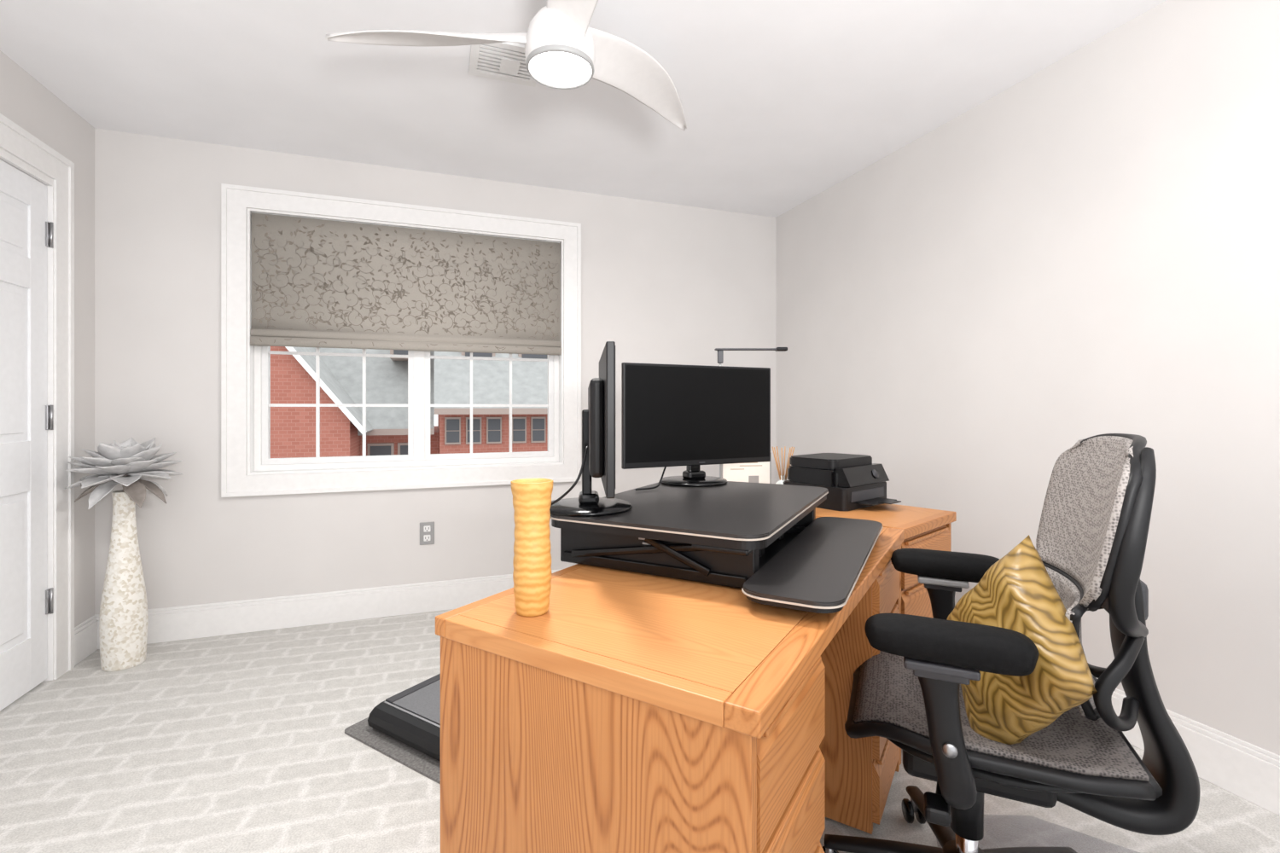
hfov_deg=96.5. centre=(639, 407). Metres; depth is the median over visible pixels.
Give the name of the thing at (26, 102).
wall
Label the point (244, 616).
baseboard
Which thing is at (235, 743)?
floor
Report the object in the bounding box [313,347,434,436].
roof
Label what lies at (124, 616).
floor vase
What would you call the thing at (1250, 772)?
baseboard
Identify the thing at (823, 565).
keyboard tray
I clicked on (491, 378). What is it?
roof
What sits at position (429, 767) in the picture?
mat
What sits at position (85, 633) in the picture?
baseboard
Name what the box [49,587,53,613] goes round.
hinge knuckle
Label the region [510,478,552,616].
ribbed vase
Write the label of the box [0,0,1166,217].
ceiling
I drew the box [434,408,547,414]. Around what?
gutter
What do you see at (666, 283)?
wall
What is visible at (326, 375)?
gable roof
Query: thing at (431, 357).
bars
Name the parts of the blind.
head rail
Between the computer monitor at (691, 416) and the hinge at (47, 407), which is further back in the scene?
the hinge at (47, 407)
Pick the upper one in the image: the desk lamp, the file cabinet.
the desk lamp
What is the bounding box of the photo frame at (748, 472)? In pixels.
[721,452,771,483]
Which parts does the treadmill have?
rail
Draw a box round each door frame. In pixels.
[0,113,74,680]
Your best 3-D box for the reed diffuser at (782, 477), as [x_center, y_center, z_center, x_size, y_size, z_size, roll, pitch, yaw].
[0.600,0.272,2.395,0.088,0.216,0.088,0,0,44]
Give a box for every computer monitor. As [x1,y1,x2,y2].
[549,341,632,517]
[621,362,770,490]
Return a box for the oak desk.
[435,527,904,852]
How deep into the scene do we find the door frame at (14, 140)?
2.41 m
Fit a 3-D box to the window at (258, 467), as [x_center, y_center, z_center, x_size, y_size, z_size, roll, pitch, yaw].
[-1.243,-0.334,3.219,1.615,1.346,0.141,0,0,-20]
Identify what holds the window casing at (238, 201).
in the wall at (666, 283)
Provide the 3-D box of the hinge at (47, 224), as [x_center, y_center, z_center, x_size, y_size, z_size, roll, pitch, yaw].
[-2.441,-0.714,2.354,0.012,0.100,0.019,0,0,-20]
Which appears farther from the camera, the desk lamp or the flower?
the flower
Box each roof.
[292,346,373,433]
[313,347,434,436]
[434,351,547,408]
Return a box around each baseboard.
[74,616,97,666]
[94,569,562,649]
[1111,688,1279,816]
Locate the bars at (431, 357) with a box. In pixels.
[430,355,548,407]
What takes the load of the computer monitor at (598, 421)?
on the standing desk converter
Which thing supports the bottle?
on the reed diffuser at (782, 477)
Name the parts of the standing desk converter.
squeeze handle, plate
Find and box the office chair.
[822,433,1200,852]
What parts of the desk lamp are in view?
post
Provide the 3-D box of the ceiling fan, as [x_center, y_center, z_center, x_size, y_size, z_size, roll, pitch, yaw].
[-0.215,-1.144,1.518,1.218,0.332,1.056,0,0,-20]
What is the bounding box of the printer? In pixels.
[783,453,901,511]
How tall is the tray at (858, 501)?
0.006 m
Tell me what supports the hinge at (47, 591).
attached to the wall at (26, 102)
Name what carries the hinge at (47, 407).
attached to the wall at (26, 102)
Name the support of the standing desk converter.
on the oak desk
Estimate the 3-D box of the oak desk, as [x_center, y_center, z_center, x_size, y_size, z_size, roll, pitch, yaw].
[0.226,0.755,1.414,0.620,0.750,1.271,0,0,32]
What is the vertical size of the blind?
0.680 m
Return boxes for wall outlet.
[419,522,434,545]
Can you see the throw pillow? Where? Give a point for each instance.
(1017, 593)
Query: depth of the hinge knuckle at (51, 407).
2.36 m
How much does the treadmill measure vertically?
0.101 m
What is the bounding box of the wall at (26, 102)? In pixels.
[0,50,94,681]
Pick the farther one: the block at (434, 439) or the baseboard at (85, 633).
the block at (434, 439)
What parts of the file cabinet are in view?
drawer pull rail, drawer, drawer, drawer pull rail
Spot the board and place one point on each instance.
(298, 357)
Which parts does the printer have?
scanner lid, control panel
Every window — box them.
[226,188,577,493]
[247,208,563,475]
[367,349,547,455]
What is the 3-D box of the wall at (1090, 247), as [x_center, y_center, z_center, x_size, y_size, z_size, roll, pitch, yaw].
[1.919,-0.090,1.385,0.120,2.440,5.705,0,0,-20]
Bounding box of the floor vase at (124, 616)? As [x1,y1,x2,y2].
[98,489,148,671]
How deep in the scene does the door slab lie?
2.22 m
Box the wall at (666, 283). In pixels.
[94,128,776,614]
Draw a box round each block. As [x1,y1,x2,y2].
[360,425,439,456]
[437,414,547,453]
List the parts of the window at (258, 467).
sash, vertical muntins, mullion, sash, vertical muntins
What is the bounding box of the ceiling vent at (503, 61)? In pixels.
[468,41,536,87]
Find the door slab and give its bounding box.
[0,159,46,711]
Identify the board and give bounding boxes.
[285,346,366,434]
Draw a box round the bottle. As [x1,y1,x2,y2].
[775,475,785,484]
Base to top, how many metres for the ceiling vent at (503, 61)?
0.013 m
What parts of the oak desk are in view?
panel, drawer, drawer pull rail, drawer pull rail, drawer, drawer pull rail, drawer, drawer, drawer pull rail, drawer pull rail, drawer, drawer, drawer, drawer pull rail, panel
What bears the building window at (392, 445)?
attached to the block at (483, 447)
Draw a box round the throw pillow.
[946,535,1097,744]
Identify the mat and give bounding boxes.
[344,717,440,784]
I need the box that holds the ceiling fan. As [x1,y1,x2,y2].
[325,0,686,130]
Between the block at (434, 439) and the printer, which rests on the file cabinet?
the printer
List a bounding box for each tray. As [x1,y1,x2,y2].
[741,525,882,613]
[742,517,882,606]
[855,497,896,506]
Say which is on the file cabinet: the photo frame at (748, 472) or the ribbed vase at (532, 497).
the photo frame at (748, 472)
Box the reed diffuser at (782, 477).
[771,446,794,484]
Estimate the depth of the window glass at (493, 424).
11.62 m
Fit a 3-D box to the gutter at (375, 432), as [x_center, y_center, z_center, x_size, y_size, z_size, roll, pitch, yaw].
[-4.650,0.470,11.144,1.199,0.120,0.080,0,0,-20]
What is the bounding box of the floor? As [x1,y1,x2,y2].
[0,609,1279,852]
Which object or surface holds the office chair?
on the chair mat
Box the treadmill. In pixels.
[367,674,440,761]
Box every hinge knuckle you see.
[49,221,53,248]
[49,405,53,430]
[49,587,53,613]
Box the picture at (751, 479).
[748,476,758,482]
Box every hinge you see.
[45,221,49,247]
[45,405,49,430]
[45,588,49,614]
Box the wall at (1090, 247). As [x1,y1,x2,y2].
[776,0,1279,756]
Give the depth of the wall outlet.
3.17 m
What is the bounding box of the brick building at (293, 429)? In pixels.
[270,346,360,458]
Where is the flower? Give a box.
[64,437,182,509]
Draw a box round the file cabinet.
[815,503,956,765]
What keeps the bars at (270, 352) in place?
attached to the window at (258, 467)
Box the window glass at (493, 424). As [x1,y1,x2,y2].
[370,349,546,455]
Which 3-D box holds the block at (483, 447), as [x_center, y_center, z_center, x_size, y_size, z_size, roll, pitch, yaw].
[-0.631,2.605,15.184,8.900,5.050,5.000,0,0,-20]
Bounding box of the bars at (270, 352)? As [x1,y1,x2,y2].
[268,350,407,407]
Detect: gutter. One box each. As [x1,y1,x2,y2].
[366,428,434,436]
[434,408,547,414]
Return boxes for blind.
[250,212,561,354]
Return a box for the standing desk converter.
[550,481,882,613]
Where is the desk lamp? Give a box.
[714,347,787,477]
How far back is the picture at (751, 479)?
2.47 m
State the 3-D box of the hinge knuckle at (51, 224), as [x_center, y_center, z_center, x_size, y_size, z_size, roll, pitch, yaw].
[-2.434,-0.714,2.364,0.012,0.104,0.012,0,0,-20]
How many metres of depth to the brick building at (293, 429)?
9.63 m

